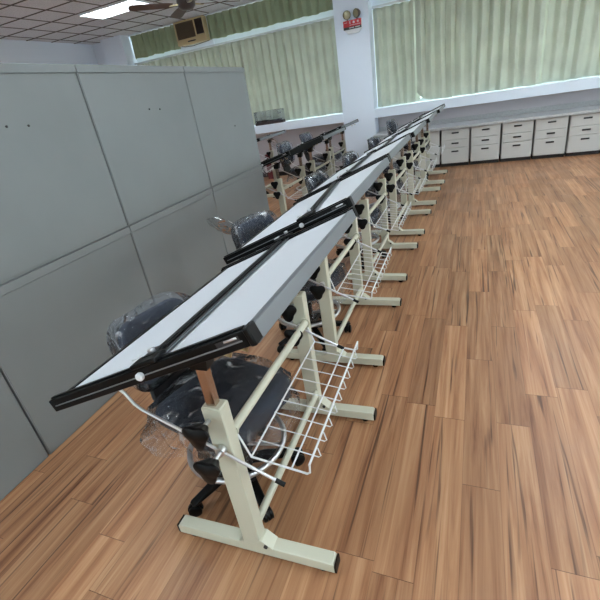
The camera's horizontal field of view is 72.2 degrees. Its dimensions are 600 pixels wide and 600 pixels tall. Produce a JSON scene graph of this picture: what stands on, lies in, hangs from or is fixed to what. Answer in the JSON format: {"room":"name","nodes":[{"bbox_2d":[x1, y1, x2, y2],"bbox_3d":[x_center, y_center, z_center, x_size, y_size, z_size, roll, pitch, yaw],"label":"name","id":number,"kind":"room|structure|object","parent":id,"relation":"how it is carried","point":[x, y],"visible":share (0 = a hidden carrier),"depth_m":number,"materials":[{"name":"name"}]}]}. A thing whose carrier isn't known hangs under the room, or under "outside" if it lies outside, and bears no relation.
{"room":"design studio","nodes":[
{"label":"design studio","id":0,"kind":"room"},
{"bbox_2d":[0,39,97,64],"bbox_3d":[-6.755,-1.815,5.653,0.100,3.380,12.550,2,28,22],"label":"wall","id":1,"kind":"structure","parent":0,"point":[11,51],"depth_m":8.65,"materials":[{"name":"white paint"}]},
{"bbox_2d":[92,42,106,64],"bbox_3d":[-4.440,-5.029,10.293,0.450,2.400,0.400,2,28,22],"label":"wall pier","id":2,"kind":"object","parent":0,"point":[98,50],"visible":0.07,"depth_m":9.73,"materials":[{"name":"white paint"}]},
{"bbox_2d":[100,35,137,64],"bbox_3d":[-3.922,-4.530,10.228,0.590,3.380,0.600,2,28,22],"label":"column","id":3,"kind":"structure","parent":0,"point":[118,50],"depth_m":9.37,"materials":[{"name":"white paint"}]},
{"bbox_2d":[0,0,258,44],"bbox_3d":[-1.433,-3.134,2.561,12.200,0.107,12.650,2,28,22],"label":"ceiling","id":4,"kind":"structure","parent":0,"point":[58,21],"depth_m":7.67,"materials":[{"name":"tile"}]},
{"bbox_2d":[77,0,152,18],"bbox_3d":[-3.154,-4.974,7.038,1.170,0.034,0.570,2,28,22],"label":"recessed light","id":5,"kind":"object","parent":4,"relation":"in","point":[119,7],"visible":0.86,"depth_m":6.98,"materials":[{"name":"white plastic"}]},
{"bbox_2d":[128,23,172,36],"bbox_3d":[-3.289,-5.963,9.089,1.310,0.027,0.040,2,28,22],"label":"rail","id":6,"kind":"object","parent":4,"relation":"attached to","point":[171,23],"visible":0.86,"depth_m":9.07,"materials":[{"name":"silver metal"}]},
{"bbox_2d":[130,25,180,58],"bbox_3d":[-3.256,-5.747,9.200,1.282,0.456,0.112,2,28,22],"label":"curtain","id":7,"kind":"object","parent":6,"relation":"hanging from","point":[162,40],"visible":0.99,"depth_m":9.18,"materials":[{"name":"green fabric"}]},
{"bbox_2d":[128,0,239,18],"bbox_3d":[-1.463,-3.939,5.055,1.074,0.638,1.074,1,28,20],"label":"ceiling fan","id":8,"kind":"object","parent":4,"relation":"hanging from","point":[183,5],"visible":1,"depth_m":5.09,"materials":[{"name":"brown metal"}]},
{"bbox_2d":[208,0,261,14],"bbox_3d":[-0.640,-5.868,8.002,2.700,0.027,0.040,2,28,22],"label":"rail","id":9,"kind":"object","parent":4,"relation":"attached to","point":[254,1],"visible":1,"depth_m":8.27,"materials":[{"name":"silver metal"}]},
{"bbox_2d":[206,0,332,39],"bbox_3d":[-0.654,-5.664,8.131,2.792,0.436,0.109,2,28,22],"label":"curtain","id":10,"kind":"object","parent":9,"relation":"hanging from","point":[264,13],"visible":1,"depth_m":8.18,"materials":[{"name":"green fabric"}]},
{"bbox_2d":[0,153,599,599],"bbox_3d":[-0.922,-0.047,4.077,12.200,0.100,12.650,2,28,22],"label":"floor","id":11,"kind":"structure","parent":0,"point":[475,475],"depth_m":1.98,"materials":[{"name":"brown wood"}]},
{"bbox_2d":[0,372,47,500],"bbox_3d":[-1.842,0.690,1.685,0.466,0.948,1.105,1,28,21],"label":"partition panel","id":12,"kind":"object","parent":11,"relation":"on","point":[22,451],"visible":1,"depth_m":2.08,"materials":[{"name":"grey metal"}]},
{"bbox_2d":[0,227,154,453],"bbox_3d":[-1.480,0.177,2.607,0.466,0.948,1.105,1,28,21],"label":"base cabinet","id":13,"kind":"object","parent":11,"relation":"on","point":[55,317],"visible":0.65,"depth_m":2.34,"materials":[{"name":"grey metal"}]},
{"bbox_2d":[0,63,126,284],"bbox_3d":[-1.620,-0.673,2.189,0.468,0.959,1.105,1,28,21],"label":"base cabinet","id":14,"kind":"object","parent":13,"relation":"on","point":[58,196],"visible":1,"depth_m":2.22,"materials":[{"name":"grey"}]},
{"bbox_2d":[127,188,228,304],"bbox_3d":[-1.118,-0.336,3.529,0.466,0.948,1.105,1,28,21],"label":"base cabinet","id":15,"kind":"object","parent":11,"relation":"on","point":[178,251],"visible":0.48,"depth_m":3.30,"materials":[{"name":"grey metal"}]},
{"bbox_2d":[74,64,210,225],"bbox_3d":[-1.258,-1.186,3.111,0.468,0.959,1.105,1,28,21],"label":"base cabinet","id":16,"kind":"object","parent":15,"relation":"on","point":[142,117],"visible":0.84,"depth_m":2.91,"materials":[{"name":"grey metal"}]},
{"bbox_2d":[106,292,304,522],"bbox_3d":[-0.367,0.437,1.806,0.716,0.857,0.614,9,32,34],"label":"chair","id":17,"kind":"object","parent":11,"relation":"on","point":[178,398],"visible":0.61,"depth_m":1.77,"materials":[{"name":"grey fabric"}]},
{"bbox_2d":[49,206,376,572],"bbox_3d":[-0.181,0.284,1.762,0.860,1.112,1.219,1,28,21],"label":"table","id":18,"kind":"object","parent":11,"relation":"on","point":[234,310],"visible":0.98,"depth_m":1.43,"materials":[{"name":"beige metal"}]},
{"bbox_2d":[237,328,357,474],"bbox_3d":[0.036,0.341,1.657,0.264,0.144,0.732,1,28,21],"label":"wire basket","id":19,"kind":"object","parent":18,"relation":"on","point":[297,335],"depth_m":1.63,"materials":[{"name":"white metal"}]},
{"bbox_2d":[211,165,269,263],"bbox_3d":[-0.756,-0.848,4.450,0.466,0.948,1.105,1,28,21],"label":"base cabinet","id":20,"kind":"object","parent":11,"relation":"on","point":[236,198],"visible":0.41,"depth_m":4.17,"materials":[{"name":"grey metal"}]},
{"bbox_2d":[183,66,260,186],"bbox_3d":[-0.896,-1.698,4.032,0.468,0.959,1.105,1,28,21],"label":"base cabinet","id":21,"kind":"object","parent":20,"relation":"on","point":[219,97],"visible":0.67,"depth_m":3.85,"materials":[{"name":"grey metal"}]},
{"bbox_2d":[265,154,273,178],"bbox_3d":[-0.654,-3.057,9.387,0.130,0.535,0.230,2,28,22],"label":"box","id":22,"kind":"object","parent":11,"relation":"on","point":[270,174],"visible":0.36,"depth_m":9.34,"materials":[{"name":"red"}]},
{"bbox_2d":[257,130,292,197],"bbox_3d":[-0.758,-2.527,7.751,0.864,1.052,1.204,2,28,22],"label":"table","id":23,"kind":"object","parent":11,"relation":"on","point":[270,153],"visible":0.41,"depth_m":7.85,"materials":[{"name":"beige metal"}]},
{"bbox_2d":[206,210,351,352],"bbox_3d":[-0.090,-0.172,2.855,0.868,0.940,0.594,9,31,33],"label":"chair","id":24,"kind":"object","parent":11,"relation":"on","point":[248,229],"visible":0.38,"depth_m":2.78,"materials":[{"name":"grey fabric"}]},
{"bbox_2d":[260,137,322,233],"bbox_3d":[-0.178,-1.441,5.343,0.853,1.053,1.204,2,28,22],"label":"table","id":25,"kind":"object","parent":11,"relation":"on","point":[278,183],"visible":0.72,"depth_m":4.96,"materials":[{"name":"beige metal"}]},
{"bbox_2d":[284,186,307,199],"bbox_3d":[0.060,-1.427,5.249,0.264,0.144,0.732,2,28,22],"label":"wire basket","id":26,"kind":"object","parent":25,"relation":"on","point":[304,187],"depth_m":5.11,"materials":[{"name":"white metal"}]},
{"bbox_2d":[270,138,327,190],"bbox_3d":[0.039,-2.006,6.389,0.798,1.077,0.600,2,28,22],"label":"chair","id":27,"kind":"object","parent":11,"relation":"on","point":[284,147],"visible":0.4,"depth_m":6.34,"materials":[{"name":"grey fabric"}]},
{"bbox_2d":[223,155,401,366],"bbox_3d":[0.185,-0.269,2.777,0.838,1.102,1.204,1,28,21],"label":"table","id":28,"kind":"object","parent":11,"relation":"on","point":[342,193],"visible":0.77,"depth_m":2.54,"materials":[{"name":"beige metal"}]},
{"bbox_2d":[330,240,391,299],"bbox_3d":[0.422,-0.235,2.701,0.264,0.144,0.732,1,28,21],"label":"wire basket","id":29,"kind":"object","parent":28,"relation":"on","point":[352,244],"depth_m":2.72,"materials":[{"name":"white metal"}]},
{"bbox_2d":[289,126,345,178],"bbox_3d":[0.243,-1.992,6.323,0.853,1.052,1.204,2,28,22],"label":"table","id":30,"kind":"object","parent":11,"relation":"on","point":[327,155],"visible":0.56,"depth_m":6.19,"materials":[{"name":"beige metal"}]},
{"bbox_2d":[324,163,338,176],"bbox_3d":[0.481,-1.977,6.229,0.264,0.144,0.732,2,28,22],"label":"wire basket","id":31,"kind":"object","parent":30,"relation":"on","point":[329,165],"depth_m":6.49,"materials":[{"name":"white metal"}]},
{"bbox_2d":[299,132,341,178],"bbox_3d":[0.425,-2.497,7.353,0.733,0.998,0.610,2,28,22],"label":"chair","id":32,"kind":"object","parent":11,"relation":"on","point":[304,137],"visible":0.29,"depth_m":7.25,"materials":[{"name":"black plastic"}]},
{"bbox_2d":[298,119,358,170],"bbox_3d":[0.598,-2.592,7.426,0.853,1.052,1.204,2,28,22],"label":"table","id":33,"kind":"object","parent":11,"relation":"on","point":[342,143],"visible":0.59,"depth_m":7.08,"materials":[{"name":"beige metal"}]},
{"bbox_2d":[304,171,386,268],"bbox_3d":[0.466,-0.807,4.015,0.729,0.895,0.625,2,28,22],"label":"chair","id":34,"kind":"object","parent":11,"relation":"on","point":[312,181],"visible":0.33,"depth_m":3.98,"materials":[{"name":"grey fabric"}]},
{"bbox_2d":[297,133,417,281],"bbox_3d":[0.601,-0.844,3.807,0.838,1.102,1.204,2,28,22],"label":"table","id":35,"kind":"object","parent":11,"relation":"on","point":[391,149],"visible":0.83,"depth_m":3.62,"materials":[{"name":"beige metal"}]},
{"bbox_2d":[370,197,411,230],"bbox_3d":[0.836,-0.807,3.726,0.264,0.144,0.732,2,28,22],"label":"wire basket","id":36,"kind":"object","parent":35,"relation":"on","point":[382,200],"depth_m":3.76,"materials":[{"name":"white metal"}]},
{"bbox_2d":[342,151,407,226],"bbox_3d":[0.919,-1.357,4.993,0.722,0.884,0.608,2,28,22],"label":"chair","id":37,"kind":"object","parent":11,"relation":"on","point":[347,158],"visible":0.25,"depth_m":4.91,"materials":[{"name":"grey fabric"}]},
{"bbox_2d":[350,119,431,235],"bbox_3d":[1.050,-1.400,4.787,0.838,1.102,1.204,2,28,22],"label":"table","id":38,"kind":"object","parent":11,"relation":"on","point":[391,177],"visible":0.77,"depth_m":4.62,"materials":[{"name":"beige metal"}]},
{"bbox_2d":[396,175,426,193],"bbox_3d":[1.285,-1.363,4.707,0.264,0.144,0.732,2,28,22],"label":"wire basket","id":39,"kind":"object","parent":38,"relation":"on","point":[405,181],"depth_m":4.72,"materials":[{"name":"white metal"}]},
{"bbox_2d":[367,136,419,194],"bbox_3d":[1.387,-1.933,6.002,0.722,0.891,0.598,2,28,22],"label":"chair","id":40,"kind":"object","parent":11,"relation":"on","point":[374,141],"visible":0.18,"depth_m":5.92,"materials":[{"name":"grey fabric"}]},
{"bbox_2d":[386,119,430,178],"bbox_3d":[1.848,-2.542,6.954,0.705,1.007,0.621,2,28,22],"label":"chair","id":41,"kind":"object","parent":11,"relation":"on","point":[390,124],"visible":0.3,"depth_m":6.85,"materials":[{"name":"grey fabric"}]},
{"bbox_2d":[377,110,440,207],"bbox_3d":[1.503,-1.958,5.766,0.838,1.107,1.204,2,28,22],"label":"table","id":42,"kind":"object","parent":11,"relation":"on","point":[416,146],"visible":0.78,"depth_m":5.59,"materials":[{"name":"beige metal"}]},
{"bbox_2d":[413,156,437,170],"bbox_3d":[1.738,-1.919,5.686,0.264,0.144,0.732,2,28,22],"label":"wire basket","id":43,"kind":"object","parent":42,"relation":"on","point":[427,163],"depth_m":5.75,"materials":[{"name":"white metal"}]},
{"bbox_2d":[379,131,440,167],"bbox_3d":[2.166,-2.933,8.046,1.110,0.655,0.634,2,28,22],"label":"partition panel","id":44,"kind":"object","parent":11,"relation":"on","point":[435,136],"visible":0.18,"depth_m":7.66,"materials":[{"name":"grey"}]},
{"bbox_2d":[373,99,599,137],"bbox_3d":[3.607,-3.233,7.275,4.540,0.124,0.715,2,28,22],"label":"countertop","id":45,"kind":"structure","parent":44,"relation":"on","point":[592,106],"depth_m":7.27,"materials":[{"name":"white laminate"}]},
{"bbox_2d":[395,104,447,184],"bbox_3d":[1.964,-2.525,6.759,0.838,1.112,1.204,2,28,22],"label":"table","id":46,"kind":"object","parent":11,"relation":"on","point":[424,136],"visible":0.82,"depth_m":6.58,"materials":[{"name":"beige metal"}]},
{"bbox_2d":[425,143,444,154],"bbox_3d":[2.199,-2.484,6.681,0.264,0.144,0.732,2,28,22],"label":"wire basket","id":47,"kind":"object","parent":46,"relation":"on","point":[428,149],"depth_m":6.74,"materials":[{"name":"white metal"}]},
{"bbox_2d":[441,127,469,166],"bbox_3d":[2.924,-2.906,7.735,0.472,0.655,0.634,2,28,22],"label":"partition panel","id":48,"kind":"object","parent":11,"relation":"on","point":[456,141],"visible":0.99,"depth_m":7.48,"materials":[{"name":"grey"}]},
{"bbox_2d":[470,123,500,164],"bbox_3d":[3.386,-2.889,7.545,0.472,0.655,0.634,2,28,22],"label":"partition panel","id":49,"kind":"object","parent":11,"relation":"on","point":[485,139],"visible":0.99,"depth_m":7.29,"materials":[{"name":"grey"}]},
{"bbox_2d":[499,120,533,161],"bbox_3d":[3.849,-2.873,7.356,0.472,0.655,0.634,2,28,22],"label":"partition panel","id":50,"kind":"object","parent":11,"relation":"on","point":[515,137],"visible":1,"depth_m":7.11,"materials":[{"name":"grey metal"}]},
{"bbox_2d":[530,116,568,158],"bbox_3d":[4.311,-2.856,7.166,0.472,0.655,0.634,2,28,22],"label":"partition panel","id":51,"kind":"object","parent":11,"relation":"on","point":[549,134],"visible":0.98,"depth_m":6.92,"materials":[{"name":"grey"}]},
{"bbox_2d":[564,112,599,155],"bbox_3d":[4.774,-2.840,6.976,0.472,0.655,0.634,2,28,22],"label":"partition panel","id":52,"kind":"object","parent":11,"relation":"on","point":[583,130],"visible":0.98,"depth_m":6.74,"materials":[{"name":"grey"}]},
{"bbox_2d":[332,0,378,157],"bbox_3d":[1.178,-4.348,8.137,0.640,3.380,0.600,2,28,22],"label":"column","id":53,"kind":"structure","parent":0,"point":[355,51],"depth_m":7.85,"materials":[{"name":"white paint"}]},
{"bbox_2d":[134,16,333,64],"bbox_3d":[-1.566,-5.402,8.645,4.870,0.030,0.090,2,28,22],"label":"rail","id":54,"kind":"object","parent":53,"relation":"attached to","point":[326,18],"visible":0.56,"depth_m":8.48,"materials":[{"name":"silver metal"}]},
{"bbox_2d":[137,44,228,66],"bbox_3d":[-2.587,-4.696,9.476,2.382,1.643,0.127,2,28,22],"label":"curtain","id":55,"kind":"object","parent":54,"relation":"hanging from","point":[215,56],"visible":0.17,"depth_m":8.99,"materials":[{"name":"green fabric"}]},
{"bbox_2d":[224,18,342,124],"bbox_3d":[-0.355,-4.620,8.568,2.482,1.643,0.110,2,28,22],"label":"curtain","id":56,"kind":"object","parent":54,"relation":"hanging from","point":[295,70],"visible":0.86,"depth_m":8.47,"materials":[{"name":"green fabric"}]},
{"bbox_2d":[343,8,362,33],"bbox_3d":[0.948,-5.025,7.426,0.330,0.360,0.133,2,28,22],"label":"emergency light","id":57,"kind":"object","parent":53,"relation":"attached to","point":[355,25],"visible":1,"depth_m":7.40,"materials":[{"name":"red plastic"}]},
{"bbox_2d":[371,0,408,8],"bbox_3d":[3.399,-5.224,6.609,4.530,0.030,0.090,2,28,22],"label":"rail","id":58,"kind":"object","parent":53,"relation":"attached to","point":[397,1],"visible":1,"depth_m":7.33,"materials":[{"name":"silver metal"}]},
{"bbox_2d":[372,0,419,106],"bbox_3d":[1.813,-4.565,7.726,0.819,1.643,0.104,2,28,22],"label":"curtain","id":59,"kind":"object","parent":58,"relation":"hanging from","point":[393,25],"visible":0.94,"depth_m":7.71,"materials":[{"name":"green fabric"}]},
{"bbox_2d":[415,0,546,98],"bbox_3d":[3.058,-4.478,7.128,2.046,1.643,0.138,2,28,22],"label":"curtain","id":60,"kind":"object","parent":58,"relation":"hanging from","point":[463,47],"visible":1,"depth_m":7.16,"materials":[{"name":"green fabric"}]},
{"bbox_2d":[539,0,599,83],"bbox_3d":[4.809,-4.460,6.500,1.772,1.643,0.119,2,28,22],"label":"curtain","id":61,"kind":"object","parent":58,"relation":"hanging from","point":[571,38],"visible":0.96,"depth_m":6.75,"materials":[{"name":"green fabric"}]},
{"bbox_2d":[256,88,599,172],"bbox_3d":[1.166,-3.360,8.881,12.000,0.980,0.300,2,28,22],"label":"wall","id":62,"kind":"structure","parent":0,"point":[292,135],"depth_m":7.96,"materials":[{"name":"grey paint"}]},
{"bbox_2d":[137,10,333,61],"bbox_3d":[-1.498,-5.570,8.809,4.900,0.150,0.260,2,28,22],"label":"trim","id":63,"kind":"structure","parent":62,"relation":"attached to","point":[329,13],"depth_m":8.39,"materials":[{"name":"white"}]},
{"bbox_2d":[254,113,343,133],"bbox_3d":[-1.291,-3.880,9.462,4.900,0.160,0.600,2,28,22],"label":"windowsill","id":64,"kind":"structure","parent":62,"relation":"on","point":[338,117],"depth_m":8.65,"materials":[{"name":"white"}]},
{"bbox_2d":[254,108,285,125],"bbox_3d":[-0.661,-3.956,8.909,0.660,0.270,0.150,2,28,22],"label":"plastic box","id":65,"kind":"object","parent":64,"relation":"on","point":[263,122],"visible":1,"depth_m":8.92,"materials":[{"name":"grey"}]},
{"bbox_2d":[255,119,285,125],"bbox_3d":[-0.645,-3.858,8.957,0.660,0.050,0.150,2,28,22],"label":"tray","id":66,"kind":"object","parent":65,"relation":"on","point":[264,122],"depth_m":8.90,"materials":[{"name":"grey"}]},
{"bbox_2d":[263,166,342,176],"bbox_3d":[-1.145,-2.976,9.898,4.900,0.090,0.015,2,28,22],"label":"baseboard","id":67,"kind":"structure","parent":62,"relation":"attached to","point":[281,173],"depth_m":9.60,"materials":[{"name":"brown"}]},
{"bbox_2d":[372,0,591,105],"bbox_3d":[3.562,-4.846,7.039,4.570,2.240,0.260,2,28,22],"label":"window","id":68,"kind":"structure","parent":62,"relation":"in","point":[421,99],"depth_m":7.48,"materials":[{"name":"clear glass"}]},
{"bbox_2d":[375,76,599,117],"bbox_3d":[3.679,-3.703,7.424,4.570,0.160,0.600,2,28,22],"label":"trim","id":69,"kind":"structure","parent":62,"relation":"on","point":[592,82],"depth_m":7.26,"materials":[{"name":"white"}]},
{"bbox_3d":[-1.391,-5.047,9.118,4.900,2.240,0.060,2,28,22],"label":"window","id":70,"kind":"structure","parent":62,"relation":"in","visible":0},
{"bbox_2d":[173,14,214,51],"bbox_3d":[-2.263,-5.746,8.907,0.880,0.552,0.396,2,28,22],"label":"air conditioner","id":71,"kind":"object","parent":70,"relation":"attached to","point":[191,33],"visible":0.97,"depth_m":8.76,"materials":[{"name":"beige plastic"}]},
{"bbox_2d":[175,20,195,39],"bbox_3d":[-2.438,-5.744,8.770,0.460,0.300,0.024,2,28,22],"label":"grille","id":72,"kind":"object","parent":71,"relation":"attached to","point":[184,29],"depth_m":8.76,"materials":[{"name":"brown"}]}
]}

